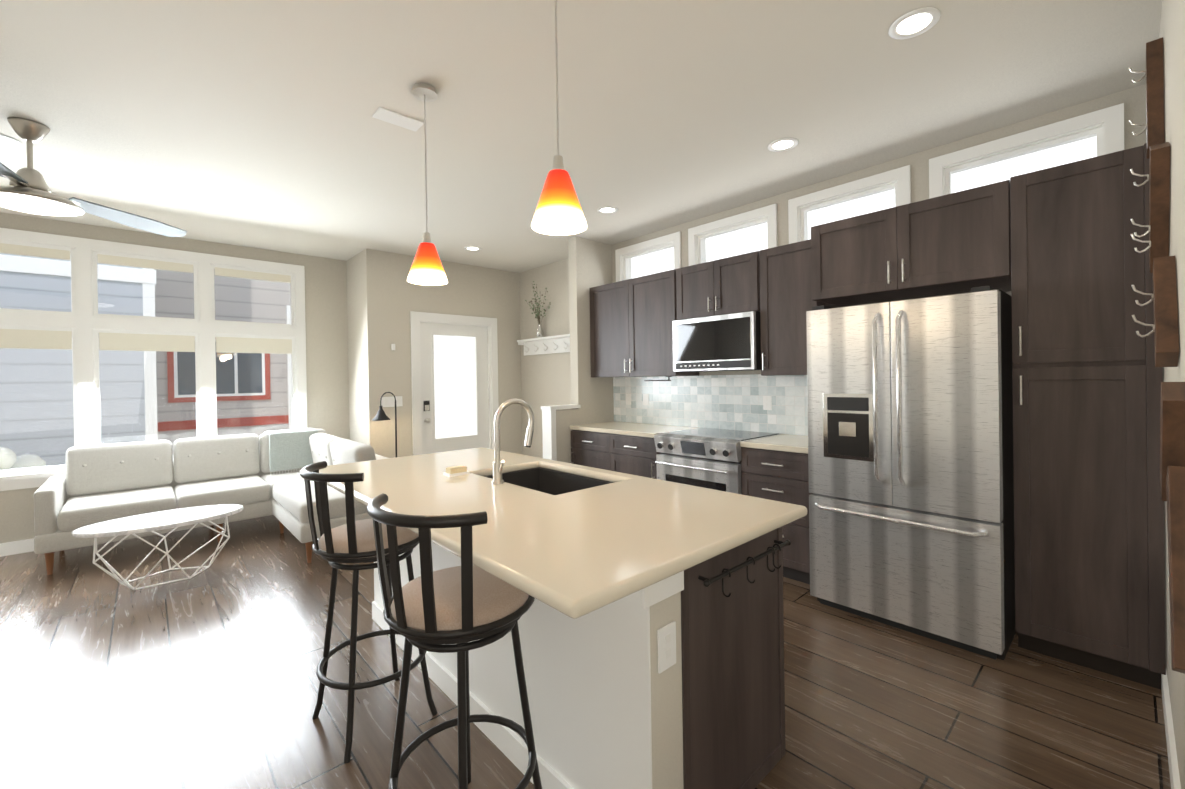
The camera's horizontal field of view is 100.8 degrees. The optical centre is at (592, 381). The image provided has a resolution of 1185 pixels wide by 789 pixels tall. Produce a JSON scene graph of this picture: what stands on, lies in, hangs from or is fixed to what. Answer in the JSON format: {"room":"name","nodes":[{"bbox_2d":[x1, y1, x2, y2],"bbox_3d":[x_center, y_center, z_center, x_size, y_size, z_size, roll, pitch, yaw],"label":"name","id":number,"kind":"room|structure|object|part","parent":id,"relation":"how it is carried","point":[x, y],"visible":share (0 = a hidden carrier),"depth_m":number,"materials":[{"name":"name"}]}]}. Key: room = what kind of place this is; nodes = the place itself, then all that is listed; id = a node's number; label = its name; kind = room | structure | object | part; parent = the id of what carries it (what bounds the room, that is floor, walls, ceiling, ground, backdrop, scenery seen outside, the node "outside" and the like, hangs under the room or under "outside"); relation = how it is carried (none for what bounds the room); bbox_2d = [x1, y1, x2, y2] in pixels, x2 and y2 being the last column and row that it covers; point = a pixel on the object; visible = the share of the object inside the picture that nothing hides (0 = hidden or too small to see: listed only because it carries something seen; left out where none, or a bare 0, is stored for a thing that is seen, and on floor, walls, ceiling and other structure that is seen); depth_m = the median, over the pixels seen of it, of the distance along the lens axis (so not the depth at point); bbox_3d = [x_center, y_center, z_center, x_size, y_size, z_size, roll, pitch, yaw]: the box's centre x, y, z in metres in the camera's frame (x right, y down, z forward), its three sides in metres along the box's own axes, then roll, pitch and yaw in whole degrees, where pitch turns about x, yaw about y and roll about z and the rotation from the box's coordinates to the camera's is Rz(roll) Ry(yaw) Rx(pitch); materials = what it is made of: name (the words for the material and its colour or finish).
{"room":"kitchen","nodes":[
{"label":"kitchen","id":0,"kind":"room"},
{"bbox_2d":[0,212,349,542],"bbox_3d":[-4.562,0.017,4.386,4.690,2.820,0.150,-1,0,-42],"label":"wall","id":1,"kind":"structure","parent":0,"point":[326,322],"depth_m":5.54,"materials":[{"name":"paint"}]},
{"bbox_2d":[0,538,33,556],"bbox_3d":[-4.530,1.375,4.292,4.510,0.105,0.014,-1,0,-42],"label":"baseboard","id":2,"kind":"structure","parent":1,"relation":"attached to","point":[20,546],"depth_m":4.06,"materials":[{"name":"white"}]},
{"bbox_2d":[0,228,306,490],"bbox_3d":[-4.207,-0.192,4.655,2.667,2.155,0.235,-1,0,-42],"label":"window","id":3,"kind":"structure","parent":1,"relation":"in","point":[84,321],"depth_m":4.57,"materials":[{"name":"white"}]},
{"bbox_2d":[0,240,69,259],"bbox_3d":[-4.734,-1.108,4.174,0.390,0.106,0.036,-1,0,-42],"label":"window blind","id":4,"kind":"object","parent":3,"relation":"attached to","point":[6,247],"depth_m":4.16,"materials":[{"name":"fabric"}]},
{"bbox_2d":[0,326,71,349],"bbox_3d":[-4.725,-0.365,4.174,0.403,0.183,0.036,-1,0,-42],"label":"window blind","id":5,"kind":"object","parent":3,"relation":"attached to","point":[13,337],"depth_m":4.16,"materials":[{"name":"fabric"}]},
{"bbox_2d":[97,251,193,272],"bbox_3d":[-4.215,-1.118,4.647,0.672,0.107,0.036,-1,0,-42],"label":"window blind","id":6,"kind":"object","parent":3,"relation":"attached to","point":[102,257],"depth_m":4.62,"materials":[{"name":"fabric"}]},
{"bbox_2d":[99,330,194,351],"bbox_3d":[-4.204,-0.375,4.650,0.668,0.183,0.036,-1,0,-42],"label":"window blind","id":7,"kind":"object","parent":3,"relation":"attached to","point":[115,340],"depth_m":4.62,"materials":[{"name":"fabric"}]},
{"bbox_2d":[214,265,290,282],"bbox_3d":[-3.598,-1.131,5.210,0.668,0.107,0.036,-1,0,-42],"label":"window blind","id":8,"kind":"object","parent":3,"relation":"attached to","point":[226,271],"depth_m":5.19,"materials":[{"name":"fabric"}]},
{"bbox_2d":[216,334,291,353],"bbox_3d":[-3.586,-0.388,5.214,0.664,0.183,0.036,-1,0,-42],"label":"window blind","id":9,"kind":"object","parent":3,"relation":"attached to","point":[224,343],"depth_m":5.19,"materials":[{"name":"fabric"}]},
{"bbox_2d":[346,249,383,455],"bbox_3d":[-2.598,-0.020,5.602,0.150,2.820,0.700,-1,0,-42],"label":"wall","id":10,"kind":"structure","parent":0,"point":[364,316],"depth_m":5.38,"materials":[{"name":"paint"}]},
{"bbox_2d":[381,251,521,457],"bbox_3d":[-1.678,0.464,6.065,1.820,3.820,0.150,-1,0,-42],"label":"wall","id":11,"kind":"structure","parent":0,"point":[471,290],"depth_m":5.90,"materials":[{"name":"paint"}]},
{"bbox_2d":[381,396,402,406],"bbox_3d":[-2.231,0.228,5.454,0.231,0.115,0.008,-1,0,-42],"label":"light switch","id":12,"kind":"object","parent":11,"relation":"attached to","point":[387,401],"visible":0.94,"depth_m":5.45,"materials":[{"name":"white plastic"}]},
{"bbox_2d":[420,322,488,453],"bbox_3d":[-1.653,0.337,6.007,0.914,2.058,0.130,-1,0,-42],"label":"entry door","id":13,"kind":"structure","parent":11,"relation":"in","point":[454,391],"depth_m":6.01,"materials":[{"name":"white paint"}]},
{"bbox_2d":[410,311,498,454],"bbox_3d":[-1.693,0.284,6.040,1.130,2.180,0.168,-1,0,-42],"label":"door frame","id":14,"kind":"structure","parent":11,"relation":"attached to","point":[417,318],"depth_m":5.85,"materials":[{"name":"white wood"}]},
{"bbox_2d":[541,237,613,462],"bbox_3d":[-0.136,-0.056,5.060,0.880,2.820,0.160,-1,0,-42],"label":"wall","id":15,"kind":"structure","parent":0,"point":[590,266],"depth_m":5.02,"materials":[{"name":"paint"}]},
{"bbox_2d":[0,0,1161,272],"bbox_3d":[-0.712,-1.500,1.483,6.810,0.120,9.650,-1,0,-42],"label":"ceiling","id":16,"kind":"structure","parent":0,"point":[246,122],"depth_m":2.54,"materials":[{"name":"paint"}]},
{"bbox_2d":[0,134,20,145],"bbox_3d":[-3.431,-1.399,2.826,0.180,0.008,0.180,-1,0,-42],"label":"recessed light","id":17,"kind":"object","parent":16,"relation":"in","point":[7,140],"visible":1,"depth_m":2.86,"materials":[{"name":"white"}]},
{"bbox_2d":[0,117,186,236],"bbox_3d":[-3.051,-1.174,2.549,1.515,0.465,1.443,-1,0,-42],"label":"ceiling fan","id":18,"kind":"object","parent":16,"relation":"hanging from","point":[27,190],"visible":1,"depth_m":2.68,"materials":[{"name":"silver metal"}]},
{"bbox_2d":[372,107,423,131],"bbox_3d":[-1.066,-1.437,2.696,0.240,0.006,0.120,-1,0,-42],"label":"ceiling vent","id":19,"kind":"object","parent":16,"relation":"in","point":[395,118],"visible":0.86,"depth_m":2.69,"materials":[{"name":"white metal"}]},
{"bbox_2d":[407,83,447,284],"bbox_3d":[-0.823,-0.967,2.425,0.192,0.950,0.192,-1,0,-42],"label":"pendant light","id":20,"kind":"object","parent":16,"relation":"hanging from","point":[427,268],"visible":1,"depth_m":2.39,"materials":[{"name":"glass"}]},
{"bbox_3d":[-0.817,-0.585,2.427,0.192,0.185,0.192,-1,0,-42],"label":"lamp shade","id":21,"kind":"part","parent":20,"relation":"part of","materials":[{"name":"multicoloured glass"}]},
{"bbox_2d":[464,246,480,250],"bbox_3d":[-1.305,-1.445,5.347,0.180,0.008,0.180,-1,0,-42],"label":"recessed light","id":22,"kind":"object","parent":16,"relation":"in","point":[472,248],"visible":1,"depth_m":5.34,"materials":[{"name":"white"}]},
{"bbox_2d":[531,0,586,234],"bbox_3d":[-0.121,-0.990,1.685,0.192,0.920,0.192,-1,0,-42],"label":"pendant light","id":23,"kind":"object","parent":16,"relation":"hanging from","point":[558,211],"visible":1,"depth_m":1.65,"materials":[{"name":"glass"}]},
{"bbox_3d":[-0.116,-0.622,1.687,0.192,0.185,0.192,-1,0,-42],"label":"lamp shade","id":24,"kind":"part","parent":23,"relation":"part of","materials":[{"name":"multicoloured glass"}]},
{"bbox_2d":[597,206,617,213],"bbox_3d":[0.128,-1.462,4.191,0.180,0.008,0.180,-1,0,-42],"label":"recessed light","id":25,"kind":"object","parent":16,"relation":"in","point":[607,209],"visible":1,"depth_m":4.18,"materials":[{"name":"white"}]},
{"bbox_2d":[768,138,797,151],"bbox_3d":[1.188,-1.473,3.059,0.180,0.008,0.180,-1,0,-42],"label":"recessed light","id":26,"kind":"object","parent":16,"relation":"in","point":[782,144],"visible":1,"depth_m":3.05,"materials":[{"name":"white"}]},
{"bbox_2d":[888,7,940,39],"bbox_3d":[1.324,-1.470,2.019,0.180,0.008,0.180,-1,0,-42],"label":"recessed light","id":27,"kind":"object","parent":16,"relation":"in","point":[914,23],"visible":1,"depth_m":2.02,"materials":[{"name":"white"}]},
{"bbox_2d":[0,515,1170,788],"bbox_3d":[-0.666,1.430,1.497,6.810,0.100,9.650,-1,0,-42],"label":"floor","id":28,"kind":"structure","parent":0,"point":[206,679],"depth_m":2.12,"materials":[{"name":"brown wood"}]},
{"bbox_2d":[72,504,243,589],"bbox_3d":[-3.055,1.191,3.510,0.920,0.433,0.520,-1,0,-42],"label":"coffee table","id":29,"kind":"object","parent":28,"relation":"on","point":[152,522],"visible":1,"depth_m":3.43,"materials":[{"name":"white stone"}]},
{"bbox_2d":[33,428,387,574],"bbox_3d":[-3.066,0.960,4.185,2.300,0.890,1.950,-1,0,-42],"label":"sofa","id":30,"kind":"object","parent":28,"relation":"on","point":[254,475],"visible":0.79,"depth_m":4.22,"materials":[{"name":"fabric"}]},
{"bbox_2d":[300,461,436,762],"bbox_3d":[-0.914,0.860,2.005,0.464,1.050,0.443,-1,0,-42],"label":"stool","id":31,"kind":"object","parent":28,"relation":"on","point":[352,540],"visible":0.83,"depth_m":1.86,"materials":[{"name":"black metal"}]},
{"bbox_2d":[372,392,396,456],"bbox_3d":[-2.095,0.747,5.093,0.365,1.276,0.250,-1,0,-42],"label":"lamp","id":32,"kind":"object","parent":28,"relation":"on","point":[381,415],"visible":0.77,"depth_m":5.03,"materials":[{"name":"grey metal"}]},
{"bbox_2d":[367,493,541,788],"bbox_3d":[-0.383,0.855,1.429,0.475,1.050,0.470,-1,0,-42],"label":"stool","id":33,"kind":"object","parent":28,"relation":"on","point":[458,609],"visible":1,"depth_m":1.30,"materials":[{"name":"black metal"}]},
{"bbox_2d":[372,530,790,788],"bbox_3d":[-0.277,0.932,2.299,0.780,0.875,2.184,-1,0,-42],"label":"kitchen island","id":34,"kind":"object","parent":28,"relation":"on","point":[651,625],"depth_m":1.52,"materials":[{"name":"white paint"}]},
{"bbox_2d":[319,447,806,625],"bbox_3d":[-0.400,0.476,2.208,1.090,0.038,2.270,-1,0,-42],"label":"island countertop","id":35,"kind":"structure","parent":34,"relation":"on","point":[582,552],"depth_m":1.59,"materials":[{"name":"beige stone"}]},
{"bbox_2d":[491,398,534,485],"bbox_3d":[-0.340,0.268,2.217,0.243,0.377,0.136,-1,0,-42],"label":"faucet","id":36,"kind":"object","parent":35,"relation":"on","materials":[{"name":"silver metal"}]},
{"bbox_2d":[511,466,610,489],"bbox_3d":[-0.224,0.600,2.375,0.454,0.241,0.724,-1,0,-42],"label":"sink","id":37,"kind":"object","parent":35,"relation":"in","point":[543,477],"depth_m":2.68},
{"bbox_3d":[0.440,0.667,1.517,0.666,0.220,0.059,-1,0,-42],"label":"rail","id":38,"kind":"part","parent":34,"relation":"part of","materials":[{"name":"black metal"}]},
{"bbox_2d":[570,429,601,468],"bbox_3d":[0.226,0.912,4.868,0.626,0.876,0.622,-1,0,-42],"label":"base cabinet","id":39,"kind":"object","parent":28,"relation":"on","point":[586,444],"depth_m":4.71,"materials":[{"name":"black wood"}]},
{"bbox_2d":[602,433,659,478],"bbox_3d":[0.564,0.909,4.498,0.626,0.876,0.619,-1,0,-42],"label":"base cabinet","id":40,"kind":"object","parent":28,"relation":"on","point":[628,453],"depth_m":4.29,"materials":[{"name":"black wood"}]},
{"bbox_2d":[570,421,697,436],"bbox_3d":[0.383,0.452,4.678,0.636,0.038,1.122,-1,0,-42],"label":"countertop","id":41,"kind":"structure","parent":40,"relation":"on","point":[643,430],"depth_m":4.54,"materials":[{"name":"beige stone"}]},
{"bbox_2d":[654,428,778,494],"bbox_3d":[0.997,0.881,3.953,0.715,0.921,0.758,-1,0,-42],"label":"range","id":42,"kind":"object","parent":28,"relation":"on","point":[709,458],"visible":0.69,"depth_m":3.74,"materials":[{"name":"silver metal"}]},
{"bbox_2d":[740,445,812,583],"bbox_3d":[1.462,0.899,3.513,0.626,0.876,0.504,-1,0,-42],"label":"base cabinet","id":43,"kind":"object","parent":28,"relation":"on","point":[774,467],"depth_m":3.25,"materials":[{"name":"black wood"}]},
{"bbox_2d":[740,434,807,452],"bbox_3d":[1.451,0.440,3.508,0.636,0.038,0.504,-1,0,-42],"label":"countertop","id":44,"kind":"structure","parent":43,"relation":"on","point":[781,441],"depth_m":3.41,"materials":[{"name":"beige stone"}]},
{"bbox_2d":[806,286,1015,659],"bbox_3d":[1.862,0.441,2.853,0.877,1.785,0.890,-1,0,-42],"label":"fridge","id":45,"kind":"object","parent":28,"relation":"on","point":[910,464],"visible":0.96,"depth_m":2.52,"materials":[{"name":"silver metal"}]},
{"bbox_2d":[1010,143,1165,688],"bbox_3d":[2.427,0.162,2.412,0.662,2.330,0.479,-1,0,-42],"label":"pantry cabinet","id":46,"kind":"object","parent":28,"relation":"on","point":[1087,377],"visible":0.98,"depth_m":2.21,"materials":[{"name":"black wood"}]},
{"bbox_2d":[519,84,1146,457],"bbox_3d":[2.007,-0.082,3.475,0.150,2.820,8.950,-1,0,-42],"label":"wall","id":47,"kind":"structure","parent":0,"point":[545,380],"depth_m":4.62,"materials":[{"name":"paint"}]},
{"bbox_2d":[517,334,569,355],"bbox_3d":[-0.460,-0.445,5.966,0.122,0.200,1.450,-1,0,-42],"label":"shelf","id":48,"kind":"object","parent":47,"relation":"attached to","point":[549,345],"visible":0.73,"depth_m":6.12,"materials":[{"name":"white wood"}]},
{"bbox_2d":[525,281,550,337],"bbox_3d":[-0.674,-0.895,6.127,0.174,0.704,0.463,-1,0,-42],"label":"vase","id":49,"kind":"object","parent":48,"relation":"on","point":[539,332],"visible":0.98,"depth_m":6.14,"materials":[{"name":"white"}]},
{"bbox_2d":[589,270,698,377],"bbox_3d":[0.473,-0.509,4.774,0.346,0.930,1.100,-1,0,-42],"label":"upper cabinet","id":50,"kind":"object","parent":47,"relation":"attached to","point":[631,327],"depth_m":4.61,"materials":[{"name":"brown wood"}]},
{"bbox_2d":[644,376,671,380],"bbox_3d":[0.576,-0.021,4.355,0.040,0.042,0.300,-1,0,-42],"label":"towel bar","id":51,"kind":"object","parent":50,"relation":"attached to","point":[661,380],"visible":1,"depth_m":4.30,"materials":[{"name":"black metal"}]},
{"bbox_2d":[613,374,807,435],"bbox_3d":[1.042,0.185,4.418,0.010,0.476,2.408,-1,0,-42],"label":"tile backsplash","id":52,"kind":"structure","parent":47,"relation":"attached to","point":[731,402],"depth_m":4.33,"materials":[{"name":"glazed ceramic tile"},{"name":"grout"}]},
{"bbox_2d":[626,394,630,404],"bbox_3d":[0.378,0.188,5.134,0.007,0.115,0.072,-1,0,-42],"label":"outlet","id":53,"kind":"object","parent":52,"relation":"attached to","point":[628,396],"depth_m":5.13,"materials":[{"name":"white plastic"}]},
{"bbox_2d":[643,394,648,404],"bbox_3d":[0.540,0.187,4.956,0.007,0.115,0.072,-1,0,-42],"label":"outlet","id":54,"kind":"object","parent":52,"relation":"attached to","point":[645,396],"depth_m":4.95,"materials":[{"name":"white plastic"}]},
{"bbox_2d":[763,396,771,409],"bbox_3d":[1.422,0.177,3.988,0.007,0.115,0.072,-1,0,-42],"label":"outlet","id":55,"kind":"object","parent":52,"relation":"attached to","point":[767,402],"depth_m":3.98,"materials":[{"name":"white plastic"}]},
{"bbox_2d":[673,251,756,319],"bbox_3d":[1.107,-0.756,4.073,0.346,0.450,0.761,-1,0,-42],"label":"upper cabinet","id":56,"kind":"object","parent":47,"relation":"attached to","point":[724,286],"depth_m":3.93,"materials":[{"name":"brown wood"}]},
{"bbox_2d":[673,311,760,371],"bbox_3d":[1.091,-0.304,4.052,0.408,0.437,0.760,-1,0,-42],"label":"microwave","id":57,"kind":"object","parent":56,"relation":"attached to","point":[729,342],"visible":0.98,"depth_m":3.86,"materials":[{"name":"silver metal"}]},
{"bbox_2d":[757,239,813,375],"bbox_3d":[1.547,-0.515,3.596,0.346,0.940,0.500,-1,0,-42],"label":"upper cabinet","id":58,"kind":"object","parent":47,"relation":"attached to","point":[784,294],"depth_m":3.53,"materials":[{"name":"brown wood"}]},
{"bbox_2d":[615,103,1123,281],"bbox_3d":[1.552,-1.152,3.937,0.168,0.530,3.686,-1,0,-42],"label":"window","id":59,"kind":"structure","parent":47,"relation":"in","point":[1105,126],"depth_m":3.29,"materials":[{"name":"white"}]},
{"bbox_2d":[811,180,1010,307],"bbox_3d":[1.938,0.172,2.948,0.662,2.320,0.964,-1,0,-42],"label":"upper cabinet","id":60,"kind":"object","parent":47,"relation":"attached to","point":[955,243],"visible":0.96,"depth_m":2.70,"materials":[{"name":"brown wood"}]},
{"bbox_2d":[1159,0,1184,788],"bbox_3d":[1.540,-0.063,1.175,3.640,2.820,0.150,-1,0,-42],"label":"wall","id":61,"kind":"structure","parent":0,"point":[1172,28],"depth_m":1.16,"materials":[{"name":"paint"}]},
{"bbox_2d":[1129,37,1184,673],"bbox_3d":[1.624,-0.371,1.419,1.593,1.836,0.089,-1,0,-42],"label":"coat rack","id":62,"kind":"object","parent":61,"relation":"attached to","point":[1162,266],"visible":1,"depth_m":1.41,"materials":[{"name":"brown wood"}]},
{"bbox_2d":[1161,670,1180,788],"bbox_3d":[1.357,1.298,1.106,2.935,0.105,0.014,-1,0,-42],"label":"baseboard","id":63,"kind":"structure","parent":61,"relation":"attached to","point":[1170,738],"depth_m":1.72,"materials":[{"name":"white"}]},
{"label":"outside","id":64,"kind":"structure","parent":0,"visible":0},
{"bbox_2d":[632,136,1096,278],"bbox_3d":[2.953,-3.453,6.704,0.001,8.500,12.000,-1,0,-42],"label":"window panes","id":65,"kind":"object","parent":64,"point":[881,198],"depth_m":6.20,"materials":[{"name":"glass"}]},
{"bbox_3d":[-10.991,1.742,11.852,28.000,0.200,19.530,-1,0,-42],"label":"ground","id":66,"kind":"structure","parent":64,"visible":0},
{"bbox_2d":[0,447,45,469],"bbox_3d":[-6.032,1.004,4.259,1.655,1.173,1.007,-1,0,-42],"label":"shrub","id":67,"kind":"object","parent":66,"relation":"on","point":[7,463],"depth_m":4.88,"materials":[{"name":"white plant"}]},
{"bbox_2d":[0,253,157,465],"bbox_3d":[-11.787,-2.144,6.182,9.300,7.648,6.090,-1,0,-42],"label":"house","id":68,"kind":"structure","parent":66,"relation":"on","point":[27,437],"depth_m":6.49,"materials":[{"name":"grey"}]},
{"bbox_2d":[154,269,292,445],"bbox_3d":[-6.691,-2.262,13.950,8.700,7.648,6.080,-1,0,-42],"label":"house","id":69,"kind":"structure","parent":66,"relation":"on","point":[282,419],"depth_m":9.57,"materials":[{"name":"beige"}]}
]}

